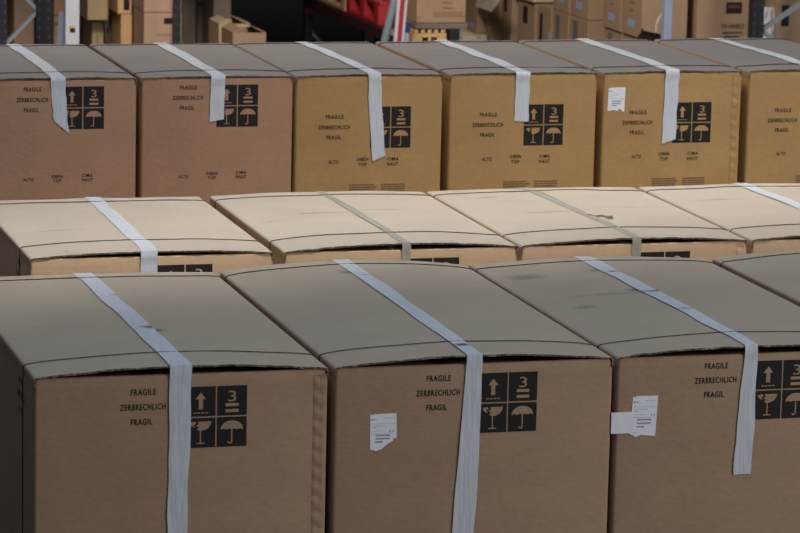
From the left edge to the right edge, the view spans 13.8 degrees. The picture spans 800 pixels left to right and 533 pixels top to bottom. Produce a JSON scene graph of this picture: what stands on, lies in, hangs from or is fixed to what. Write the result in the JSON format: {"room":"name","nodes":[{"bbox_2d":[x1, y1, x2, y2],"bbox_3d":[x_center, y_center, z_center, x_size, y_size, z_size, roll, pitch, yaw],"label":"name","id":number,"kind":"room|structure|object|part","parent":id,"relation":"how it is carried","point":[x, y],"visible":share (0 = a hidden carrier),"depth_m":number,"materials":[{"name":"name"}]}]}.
{"room":"warehouse","nodes":[
{"label":"warehouse","id":0,"kind":"room"},
{"bbox_2d":[196,0,380,44],"bbox_3d":[-2.375,-5.524,23.152,32.000,8.000,0.300,-2,11,-15],"label":"wall","id":1,"kind":"structure","parent":0,"point":[281,20],"depth_m":24.13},
{"bbox_3d":[-0.061,0.119,15.309,32.000,0.200,35.000,-2,11,-15],"label":"floor","id":2,"kind":"structure","parent":0,"visible":0},
{"bbox_2d":[0,0,6,44],"bbox_3d":[-1.999,-1.383,16.625,0.050,2.200,0.061,-2,11,-15],"label":"post","id":3,"kind":"object","parent":2,"relation":"on","point":[3,3],"visible":0.29,"depth_m":16.63,"materials":[{"name":"grey metal"}]},
{"bbox_2d":[58,12,63,43],"bbox_3d":[-1.870,-0.976,18.210,0.030,0.842,0.095,6,11,24],"label":"post","id":4,"kind":"object","parent":2,"relation":"on","point":[61,14],"visible":0.29,"depth_m":18.16,"materials":[{"name":"metal"}]},
{"bbox_2d":[0,44,136,200],"bbox_3d":[-1.354,-0.127,12.304,0.563,1.299,1.063,-2,11,-15],"label":"carton","id":5,"kind":"object","parent":2,"relation":"on","point":[68,112],"visible":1,"depth_m":11.75,"materials":[{"name":"cardboard"}]},
{"bbox_3d":[-1.122,-0.562,11.736,0.152,0.152,0.001,-2,11,-15],"label":"symbol panel","id":6,"kind":"part","parent":5,"relation":"part of","materials":[{"name":"black"}]},
{"bbox_2d":[64,0,78,43],"bbox_3d":[-1.759,-1.691,17.791,0.104,2.400,0.070,-2,11,-15],"label":"steel column","id":7,"kind":"structure","parent":2,"relation":"on","point":[71,7],"depth_m":17.83,"materials":[{"name":"white metal"}]},
{"bbox_2d":[7,0,180,43],"bbox_3d":[-2.118,-1.911,19.342,2.520,2.537,2.461,-2,11,-15],"label":"rack","id":8,"kind":"object","parent":2,"relation":"on","point":[42,13],"visible":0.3,"depth_m":18.20,"materials":[{"name":"grey metal"}]},
{"bbox_2d":[7,0,7,37],"bbox_3d":[-2.434,-1.403,19.898,0.120,0.447,0.300,-2,11,-15],"label":"carton","id":9,"kind":"object","parent":8,"relation":"on","point":[7,0],"visible":0.1,"depth_m":19.75,"materials":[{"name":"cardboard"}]},
{"bbox_2d":[8,0,33,44],"bbox_3d":[-2.268,-1.413,19.758,0.119,0.526,0.350,-2,11,-15],"label":"carton","id":10,"kind":"object","parent":8,"relation":"on","point":[19,11],"visible":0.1,"depth_m":19.59,"materials":[{"name":"brown cardboard"}]},
{"bbox_2d":[52,14,58,43],"bbox_3d":[-2.041,-1.307,19.604,0.059,0.381,0.302,-2,11,-15],"label":"carton","id":11,"kind":"object","parent":8,"relation":"on","point":[55,19],"visible":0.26,"depth_m":19.44,"materials":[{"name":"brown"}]},
{"bbox_2d":[52,0,63,15],"bbox_3d":[-2.030,-1.582,19.556,0.071,0.174,0.300,-2,11,-15],"label":"carton","id":12,"kind":"object","parent":11,"relation":"on","point":[57,5],"visible":0.44,"depth_m":19.42,"materials":[{"name":"cardboard"}]},
{"bbox_2d":[79,15,82,43],"bbox_3d":[-1.904,-1.418,19.753,0.066,0.552,0.352,-2,11,-15],"label":"carton","id":13,"kind":"object","parent":8,"relation":"on","point":[80,17],"visible":0.14,"depth_m":19.58,"materials":[{"name":"cardboard"}]},
{"bbox_2d":[83,18,102,46],"bbox_3d":[-1.792,-1.256,19.366,0.067,0.377,0.302,-2,11,-15],"label":"carton","id":14,"kind":"object","parent":8,"relation":"on","point":[92,29],"visible":0.34,"depth_m":19.22,"materials":[{"name":"brown cardboard"}]},
{"bbox_2d":[79,0,107,19],"bbox_3d":[-1.778,-1.541,19.212,0.119,0.197,0.300,-2,11,-15],"label":"carton","id":15,"kind":"object","parent":14,"relation":"on","point":[88,9],"visible":0.88,"depth_m":19.08,"materials":[{"name":"brown cardboard"}]},
{"bbox_2d":[101,0,111,43],"bbox_3d":[-1.739,-1.385,19.621,0.092,0.542,0.402,-2,11,-15],"label":"carton","id":16,"kind":"object","parent":8,"relation":"on","point":[107,24],"visible":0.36,"depth_m":19.42,"materials":[{"name":"cardboard"}]},
{"bbox_2d":[111,11,131,43],"bbox_3d":[-1.613,-1.256,19.206,0.064,0.442,0.300,-2,11,-15],"label":"carton","id":17,"kind":"object","parent":8,"relation":"on","point":[121,32],"visible":0.52,"depth_m":19.05,"materials":[{"name":"orange cardboard"}]},
{"bbox_2d":[108,0,130,13],"bbox_3d":[-1.617,-1.548,19.149,0.078,0.149,0.302,-2,11,-15],"label":"carton","id":18,"kind":"object","parent":17,"relation":"on","point":[118,6],"visible":1,"depth_m":19.02,"materials":[{"name":"orange cardboard"}]},
{"bbox_2d":[124,0,129,9],"bbox_3d":[-1.567,-1.525,19.010,0.034,0.112,0.002,-2,11,-15],"label":"print","id":19,"kind":"object","parent":18,"relation":"attached to","point":[126,2],"depth_m":19.02,"materials":[{"name":"black"}]},
{"bbox_2d":[131,0,133,43],"bbox_3d":[-1.570,-1.317,19.443,0.065,0.480,0.352,-2,11,-15],"label":"carton","id":20,"kind":"object","parent":8,"relation":"on","point":[132,1],"visible":0.18,"depth_m":19.25,"materials":[{"name":"cardboard"}]},
{"bbox_2d":[134,7,181,43],"bbox_3d":[-1.385,-1.226,18.958,0.219,0.482,0.302,-2,11,-15],"label":"carton","id":21,"kind":"object","parent":8,"relation":"on","point":[149,27],"visible":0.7,"depth_m":18.79,"materials":[{"name":"cardboard"}]},
{"bbox_2d":[134,0,181,11],"bbox_3d":[-1.380,-1.544,18.901,0.219,0.160,0.300,-2,11,-15],"label":"carton","id":22,"kind":"object","parent":21,"relation":"on","point":[143,5],"visible":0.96,"depth_m":18.76,"materials":[{"name":"cardboard"}]},
{"bbox_2d":[164,18,171,23],"bbox_3d":[-1.312,-1.391,18.790,0.053,0.034,0.002,-2,11,-15],"label":"print","id":23,"kind":"object","parent":21,"relation":"attached to","point":[166,20],"depth_m":18.79,"materials":[{"name":"black"}]},
{"bbox_2d":[182,0,195,42],"bbox_3d":[-1.316,-1.425,20.208,0.083,0.429,0.300,-2,11,-15],"label":"carton","id":24,"kind":"object","parent":8,"relation":"on","point":[188,6],"visible":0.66,"depth_m":20.05,"materials":[{"name":"cardboard"}]},
{"bbox_2d":[196,1,202,42],"bbox_3d":[-1.234,-1.422,20.337,0.087,0.382,0.300,-2,11,-15],"label":"carton","id":25,"kind":"object","parent":8,"relation":"on","point":[199,4],"visible":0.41,"depth_m":20.18,"materials":[{"name":"cardboard"}]},
{"bbox_2d":[203,0,230,42],"bbox_3d":[-1.102,-1.433,19.949,0.107,0.549,0.302,-2,11,-15],"label":"carton","id":26,"kind":"object","parent":8,"relation":"on","point":[211,8],"visible":0.23,"depth_m":19.80,"materials":[{"name":"cardboard"}]},
{"bbox_2d":[209,15,249,42],"bbox_3d":[-1.009,-1.279,19.572,0.187,0.383,0.280,-2,11,-15],"label":"open box","id":27,"kind":"object","parent":8,"relation":"on","point":[216,23],"visible":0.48,"depth_m":19.51,"materials":[{"name":"cardboard"}]},
{"bbox_2d":[221,23,265,43],"bbox_3d":[-0.895,-1.175,18.948,0.193,0.406,0.300,-2,11,-15],"label":"open box","id":28,"kind":"object","parent":8,"relation":"on","point":[231,33],"visible":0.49,"depth_m":18.80,"materials":[{"name":"brown cardboard"}]},
{"bbox_2d":[0,196,273,276],"bbox_3d":[-0.912,0.328,10.769,0.767,0.972,1.107,-2,11,-15],"label":"carton","id":29,"kind":"object","parent":2,"relation":"on","point":[94,235],"visible":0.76,"depth_m":10.43,"materials":[{"name":"cardboard"}]},
{"bbox_3d":[-0.663,0.079,10.216,0.172,0.172,0.001,-2,11,-15],"label":"symbol panel","id":30,"kind":"part","parent":29,"relation":"part of","materials":[{"name":"black"}]},
{"bbox_2d":[0,272,328,532],"bbox_3d":[-0.750,0.607,9.238,0.778,0.977,1.396,-2,11,-15],"label":"carton","id":31,"kind":"object","parent":2,"relation":"on","point":[142,402],"visible":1,"depth_m":8.59,"materials":[{"name":"cardboard"}]},
{"bbox_3d":[-0.473,0.387,8.545,0.161,0.161,0.001,-2,11,-15],"label":"symbol panel","id":32,"kind":"part","parent":31,"relation":"part of","materials":[{"name":"black"}]},
{"bbox_2d":[89,42,293,205],"bbox_3d":[-0.803,-0.142,12.456,0.563,1.299,1.064,-2,11,-15],"label":"carton","id":33,"kind":"object","parent":2,"relation":"on","point":[213,119],"visible":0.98,"depth_m":11.90,"materials":[{"name":"cardboard"}]},
{"bbox_3d":[-0.583,-0.576,11.884,0.152,0.152,0.001,-2,11,-15],"label":"symbol panel","id":34,"kind":"part","parent":33,"relation":"part of","materials":[{"name":"black"}]},
{"bbox_2d":[233,42,443,193],"bbox_3d":[-0.261,-0.157,12.605,0.560,1.299,1.063,-2,11,-15],"label":"carton","id":35,"kind":"object","parent":2,"relation":"on","point":[366,116],"visible":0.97,"depth_m":12.05,"materials":[{"name":"cardboard"}]},
{"bbox_2d":[349,183,404,190],"bbox_3d":[-0.084,-0.286,12.078,0.209,0.030,0.001,-2,11,-15],"label":"print","id":36,"kind":"object","parent":35,"relation":"attached to","point":[352,186],"depth_m":12.08,"materials":[{"name":"brown"}]},
{"bbox_3d":[-0.034,-0.506,12.051,0.152,0.152,0.001,-2,11,-15],"label":"symbol panel","id":37,"kind":"part","parent":35,"relation":"part of","materials":[{"name":"black"}]},
{"bbox_2d":[210,191,517,267],"bbox_3d":[-0.148,0.305,10.979,0.765,0.975,1.107,-2,11,-15],"label":"carton","id":38,"kind":"object","parent":2,"relation":"on","point":[296,227],"visible":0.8,"depth_m":10.69,"materials":[{"name":"cardboard"}]},
{"bbox_3d":[0.101,0.058,10.427,0.172,0.172,0.001,-2,11,-15],"label":"symbol panel","id":39,"kind":"part","parent":38,"relation":"part of","materials":[{"name":"black"}]},
{"bbox_2d":[303,0,459,43],"bbox_3d":[-0.614,-2.081,20.083,1.475,2.400,2.002,-2,11,-15],"label":"rack","id":40,"kind":"object","parent":2,"relation":"on","point":[369,30],"visible":0.16,"depth_m":20.40,"materials":[{"name":"metal"}]},
{"bbox_2d":[319,0,345,10],"bbox_3d":[-0.286,-1.702,20.694,0.360,0.120,0.917,-2,11,-15],"label":"pallet","id":41,"kind":"object","parent":40,"relation":"on","point":[340,4],"visible":0.3,"depth_m":20.45,"materials":[{"name":"brown wood"}]},
{"bbox_2d":[346,0,395,24],"bbox_3d":[-0.054,-1.554,19.866,0.360,0.135,0.748,-2,11,-15],"label":"crate","id":42,"kind":"object","parent":40,"relation":"on","point":[373,11],"visible":0.41,"depth_m":19.77,"materials":[{"name":"red paint"}]},
{"bbox_2d":[380,0,396,41],"bbox_3d":[-0.125,-1.039,17.923,0.300,1.153,0.044,-2,11,-15],"label":"tube","id":43,"kind":"object","parent":2,"relation":"on","point":[391,12],"visible":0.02,"depth_m":17.87,"materials":[{"name":"grey metal"}]},
{"bbox_2d":[393,0,407,41],"bbox_3d":[-0.024,-1.014,17.743,0.132,1.166,0.023,-2,11,-15],"label":"board","id":44,"kind":"object","parent":2,"relation":"on","point":[401,5],"visible":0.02,"depth_m":17.69,"materials":[{"name":"white paint"}]},
{"bbox_2d":[404,23,410,40],"bbox_3d":[0.035,-0.951,18.406,0.042,0.804,0.042,-2,11,-15],"label":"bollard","id":45,"kind":"object","parent":2,"relation":"on","point":[407,25],"visible":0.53,"depth_m":18.33,"materials":[{"name":"white paint"}]},
{"bbox_2d":[220,259,613,532],"bbox_3d":[0.005,0.582,9.446,0.772,0.984,1.396,-2,11,-15],"label":"carton","id":46,"kind":"object","parent":2,"relation":"on","point":[455,404],"visible":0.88,"depth_m":8.79,"materials":[{"name":"cardboard"}]},
{"bbox_2d":[371,419,393,442],"bbox_3d":[-0.046,0.428,8.672,0.062,0.066,0.001,-2,11,-15],"label":"print","id":47,"kind":"object","parent":46,"relation":"attached to","point":[382,430],"depth_m":8.67,"materials":[{"name":"grey paper"}]},
{"bbox_3d":[0.284,0.358,8.752,0.161,0.161,0.001,-2,11,-15],"label":"symbol panel","id":48,"kind":"part","parent":46,"relation":"part of","materials":[{"name":"black"}]},
{"bbox_2d":[375,40,597,190],"bbox_3d":[0.302,-0.172,12.760,0.575,1.298,1.063,-2,11,-15],"label":"carton","id":49,"kind":"object","parent":2,"relation":"on","point":[515,115],"visible":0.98,"depth_m":12.20,"materials":[{"name":"cardboard"}]},
{"bbox_2d":[503,180,556,188],"bbox_3d":[0.479,-0.301,12.233,0.209,0.030,0.001,-2,11,-15],"label":"print","id":50,"kind":"object","parent":49,"relation":"attached to","point":[507,184],"depth_m":12.23,"materials":[{"name":"brown"}]},
{"bbox_3d":[0.528,-0.522,12.206,0.152,0.152,0.001,-2,11,-15],"label":"symbol panel","id":51,"kind":"part","parent":49,"relation":"part of","materials":[{"name":"black"}]},
{"bbox_2d":[427,187,747,261],"bbox_3d":[0.596,0.281,11.183,0.772,0.982,1.107,-2,11,-15],"label":"carton","id":52,"kind":"object","parent":2,"relation":"on","point":[563,222],"visible":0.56,"depth_m":10.88,"materials":[{"name":"cardboard"}]},
{"bbox_3d":[0.846,0.037,10.632,0.172,0.172,0.001,-2,11,-15],"label":"symbol panel","id":53,"kind":"part","parent":52,"relation":"part of","materials":[{"name":"black"}]},
{"bbox_2d":[389,0,799,41],"bbox_3d":[1.290,-2.136,20.625,1.883,2.400,5.961,-2,11,-15],"label":"rack","id":54,"kind":"object","parent":2,"relation":"on","point":[756,27],"depth_m":17.82,"materials":[{"name":"blue paint"}]},
{"bbox_2d":[487,1,500,40],"bbox_3d":[0.735,-1.546,20.730,0.322,0.573,0.263,-2,11,-15],"label":"carton","id":55,"kind":"object","parent":54,"relation":"on","point":[494,17],"visible":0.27,"depth_m":20.67,"materials":[{"name":"brown cardboard"}]},
{"bbox_2d":[500,0,517,41],"bbox_3d":[0.808,-1.573,20.465,0.322,0.723,0.226,-2,11,-15],"label":"carton","id":56,"kind":"object","parent":54,"relation":"on","point":[509,8],"visible":0.29,"depth_m":20.37,"materials":[{"name":"brown cardboard"}]},
{"bbox_2d":[504,0,506,11],"bbox_3d":[0.650,-1.614,20.431,0.002,0.087,0.056,-2,11,-15],"label":"print","id":57,"kind":"object","parent":56,"relation":"attached to","point":[505,1],"depth_m":20.43,"materials":[{"name":"black"}]},
{"bbox_2d":[517,0,552,41],"bbox_3d":[0.905,-1.386,20.166,0.302,0.467,0.338,-2,11,-15],"label":"carton","id":58,"kind":"object","parent":54,"relation":"on","point":[527,10],"visible":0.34,"depth_m":20.08,"materials":[{"name":"brown cardboard"}]},
{"bbox_2d":[523,5,527,23],"bbox_3d":[0.760,-1.528,20.116,0.002,0.103,0.088,-2,11,-15],"label":"print","id":59,"kind":"object","parent":58,"relation":"attached to","point":[525,7],"depth_m":20.11,"materials":[{"name":"black"}]},
{"bbox_2d":[527,0,553,2],"bbox_3d":[0.887,-1.631,20.118,0.290,0.022,0.372,-2,11,-15],"label":"cardboard sheet","id":60,"kind":"object","parent":58,"relation":"on","point":[533,1],"visible":0.44,"depth_m":19.92,"materials":[{"name":"brown cardboard"}]},
{"bbox_2d":[537,4,553,39],"bbox_3d":[0.975,-1.323,19.825,0.252,0.467,0.269,-2,11,-15],"label":"carton","id":61,"kind":"object","parent":54,"relation":"on","point":[545,11],"visible":0.23,"depth_m":19.76,"materials":[{"name":"brown cardboard"}]},
{"bbox_2d":[539,13,542,39],"bbox_3d":[0.842,-1.387,19.832,0.002,0.257,0.054,-2,11,-15],"label":"print","id":62,"kind":"object","parent":61,"relation":"attached to","point":[540,14],"depth_m":19.82,"materials":[{"name":"black"}]},
{"bbox_2d":[552,9,570,39],"bbox_3d":[1.058,-1.267,19.528,0.252,0.467,0.296,-2,11,-15],"label":"carton","id":63,"kind":"object","parent":54,"relation":"on","point":[561,20],"visible":0.23,"depth_m":19.46,"materials":[{"name":"brown cardboard"}]},
{"bbox_2d":[555,14,559,39],"bbox_3d":[0.927,-1.388,19.523,0.002,0.187,0.074,-2,11,-15],"label":"print","id":64,"kind":"object","parent":63,"relation":"attached to","point":[557,16],"depth_m":19.52,"materials":[{"name":"grey"}]},
{"bbox_2d":[553,0,570,13],"bbox_3d":[1.067,-1.668,19.455,0.252,0.344,0.296,-2,11,-15],"label":"carton","id":65,"kind":"object","parent":63,"relation":"on","point":[561,5],"visible":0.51,"depth_m":19.41,"materials":[{"name":"brown cardboard"}]},
{"bbox_2d":[569,15,604,38],"bbox_3d":[1.147,-1.208,19.211,0.252,0.467,0.331,-2,11,-15],"label":"carton","id":66,"kind":"object","parent":54,"relation":"on","point":[579,27],"visible":0.27,"depth_m":19.03,"materials":[{"name":"brown cardboard"}]},
{"bbox_2d":[573,20,577,38],"bbox_3d":[1.014,-1.330,19.212,0.002,0.187,0.083,-2,11,-15],"label":"print","id":67,"kind":"object","parent":66,"relation":"attached to","point":[575,22],"depth_m":19.20,"materials":[{"name":"grey"}]},
{"bbox_2d":[570,0,603,20],"bbox_3d":[1.156,-1.609,19.139,0.252,0.344,0.331,-2,11,-15],"label":"carton","id":68,"kind":"object","parent":66,"relation":"on","point":[590,10],"visible":0.62,"depth_m":18.99,"materials":[{"name":"brown cardboard"}]},
{"bbox_2d":[604,27,623,38],"bbox_3d":[1.309,-1.100,18.636,0.252,0.467,0.301,-2,11,-15],"label":"carton","id":69,"kind":"object","parent":54,"relation":"on","point":[609,33],"visible":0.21,"depth_m":18.57,"materials":[{"name":"brown cardboard"}]},
{"bbox_2d":[603,0,622,31],"bbox_3d":[1.312,-1.500,18.561,0.264,0.344,0.301,-2,11,-15],"label":"carton","id":70,"kind":"object","parent":69,"relation":"on","point":[612,9],"visible":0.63,"depth_m":18.52,"materials":[{"name":"brown cardboard"}]},
{"bbox_2d":[623,33,636,38],"bbox_3d":[1.398,-1.040,18.317,0.252,0.467,0.331,-2,11,-15],"label":"carton","id":71,"kind":"object","parent":54,"relation":"on","point":[626,36],"visible":0.1,"depth_m":18.32,"materials":[{"name":"brown cardboard"}]},
{"bbox_2d":[622,0,687,38],"bbox_3d":[1.401,-1.441,18.242,0.264,0.344,0.331,-2,11,-15],"label":"carton","id":72,"kind":"object","parent":71,"relation":"on","point":[637,15],"visible":0.63,"depth_m":18.11,"materials":[{"name":"brown cardboard"}]},
{"bbox_2d":[637,28,660,41],"bbox_3d":[1.311,-0.987,17.781,0.082,0.549,0.351,-2,11,-15],"label":"plastic sheet","id":73,"kind":"object","parent":54,"relation":"on","point":[647,35],"visible":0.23,"depth_m":17.72,"materials":[{"name":"black plastic"}]},
{"bbox_3d":[1.395,-1.314,17.875,0.039,0.100,0.010,-2,11,-15],"label":"plastic strip","id":74,"kind":"part","parent":54,"relation":"part of","materials":[{"name":"beige plastic"}]},
{"bbox_2d":[686,0,748,38],"bbox_3d":[1.737,-1.241,18.406,0.352,0.846,0.403,-2,11,-15],"label":"carton","id":75,"kind":"object","parent":54,"relation":"on","point":[706,19],"visible":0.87,"depth_m":18.18,"materials":[{"name":"brown cardboard"}]},
{"bbox_2d":[763,7,774,37],"bbox_3d":[2.017,-1.099,18.201,0.066,0.651,0.036,0,10,-7],"label":"bundle","id":76,"kind":"object","parent":54,"relation":"on","point":[769,12],"visible":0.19,"depth_m":18.15,"materials":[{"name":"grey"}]},
{"bbox_2d":[764,0,799,43],"bbox_3d":[2.166,-1.225,18.424,0.340,0.827,0.402,-2,11,-15],"label":"carton","id":77,"kind":"object","parent":54,"relation":"on","point":[788,28],"visible":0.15,"depth_m":18.18,"materials":[{"name":"brown"}]},
{"bbox_2d":[781,5,788,25],"bbox_3d":[2.110,-1.374,18.170,0.044,0.116,0.002,-2,11,-15],"label":"print","id":78,"kind":"object","parent":77,"relation":"attached to","point":[785,21],"depth_m":18.17,"materials":[{"name":"black"}]},
{"bbox_3d":[0.440,-1.410,21.425,0.570,0.045,0.800,-2,11,-15],"label":"pallet","id":79,"kind":"object","parent":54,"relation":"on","visible":0},
{"bbox_2d":[446,29,486,40],"bbox_3d":[0.444,-1.482,21.402,0.570,0.100,0.820,-2,11,-15],"label":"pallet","id":80,"kind":"object","parent":79,"relation":"on","point":[465,35],"visible":0.1,"depth_m":21.01,"materials":[{"name":"brown wood"}]},
{"bbox_2d":[465,0,500,32],"bbox_3d":[0.663,-1.581,20.672,0.338,0.357,1.475,0,10,-6],"label":"carton","id":81,"kind":"object","parent":80,"relation":"on","point":[476,10],"visible":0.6,"depth_m":21.11,"materials":[{"name":"brown cardboard"}]},
{"bbox_2d":[518,38,742,188],"bbox_3d":[0.862,-0.188,12.914,0.554,1.299,1.063,-2,11,-15],"label":"carton","id":82,"kind":"object","parent":2,"relation":"on","point":[665,115],"visible":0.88,"depth_m":12.36,"materials":[{"name":"cardboard"}]},
{"bbox_2d":[609,91,623,105],"bbox_3d":[0.800,-0.617,12.263,0.057,0.070,0.001,-2,11,-15],"label":"label","id":83,"kind":"object","parent":82,"relation":"attached to","point":[616,98],"depth_m":12.26,"materials":[{"name":"white paper"}]},
{"bbox_2d":[652,177,704,185],"bbox_3d":[1.039,-0.317,12.387,0.209,0.030,0.001,-2,11,-15],"label":"print","id":84,"kind":"object","parent":82,"relation":"attached to","point":[656,181],"depth_m":12.39,"materials":[{"name":"brown"}]},
{"bbox_3d":[1.087,-0.537,12.360,0.152,0.152,0.001,-2,11,-15],"label":"symbol panel","id":85,"kind":"part","parent":82,"relation":"part of","materials":[{"name":"black"}]},
{"bbox_2d":[469,256,799,532],"bbox_3d":[0.753,0.564,9.651,0.789,0.979,1.402,-2,11,-15],"label":"carton","id":86,"kind":"object","parent":2,"relation":"on","point":[705,416],"visible":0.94,"depth_m":8.97,"materials":[{"name":"cardboard"}]},
{"bbox_2d":[633,400,654,432],"bbox_3d":[0.652,0.401,8.862,0.062,0.087,0.001,-2,11,-15],"label":"label","id":87,"kind":"object","parent":86,"relation":"attached to","point":[643,410],"depth_m":8.86,"materials":[{"name":"white paper"}]},
{"bbox_3d":[1.031,0.332,8.957,0.161,0.161,0.001,-2,11,-15],"label":"symbol panel","id":88,"kind":"part","parent":86,"relation":"part of","materials":[{"name":"black"}]},
{"bbox_2d":[661,0,672,38],"bbox_3d":[1.410,-1.457,17.457,0.044,2.200,0.050,-2,11,-15],"label":"steel post","id":89,"kind":"object","parent":2,"relation":"on","point":[667,5],"visible":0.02,"depth_m":17.47,"materials":[{"name":"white metal"}]},
{"bbox_2d":[638,183,799,253],"bbox_3d":[1.345,0.267,11.390,0.767,0.971,1.107,-2,11,-15],"label":"carton","id":90,"kind":"object","parent":2,"relation":"on","point":[765,215],"visible":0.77,"depth_m":11.27,"materials":[{"name":"cardboard"}]},
{"bbox_2d":[654,38,799,182],"bbox_3d":[1.416,-0.203,13.067,0.560,1.299,1.063,-2,11,-15],"label":"carton","id":91,"kind":"object","parent":2,"relation":"on","point":[769,123],"visible":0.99,"depth_m":12.47,"materials":[{"name":"cardboard"}]},
{"bbox_2d":[712,251,799,306],"bbox_3d":[1.516,0.543,9.861,0.772,0.980,1.397,-2,11,-15],"label":"carton","id":92,"kind":"object","parent":2,"relation":"on","point":[777,272],"visible":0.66,"depth_m":10.12,"materials":[{"name":"cardboard"}]},
{"bbox_3d":[0.123,-0.907,18.482,0.164,0.690,0.260,-2,11,-15],"label":"carton","id":93,"kind":"object","parent":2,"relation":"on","visible":0},
{"bbox_2d":[404,27,445,40],"bbox_3d":[0.127,-1.288,18.403,0.190,0.083,0.275,-2,11,-15],"label":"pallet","id":94,"kind":"object","parent":93,"relation":"on","point":[414,34],"visible":0.65,"depth_m":18.27,"materials":[{"name":"brown wood"}]},
{"bbox_2d":[406,19,467,28],"bbox_3d":[0.192,-1.348,18.407,0.301,0.030,0.280,-2,11,-15],"label":"cardboard tray","id":95,"kind":"object","parent":94,"relation":"on","point":[414,25],"visible":0.62,"depth_m":18.28,"materials":[{"name":"brown cardboard"}]},
{"bbox_2d":[406,0,465,22],"bbox_3d":[0.193,-1.456,18.392,0.281,0.182,0.272,-2,11,-15],"label":"carton","id":96,"kind":"object","parent":95,"relation":"on","point":[418,11],"visible":0.97,"depth_m":18.27,"materials":[{"name":"brown cardboard"}]}
]}

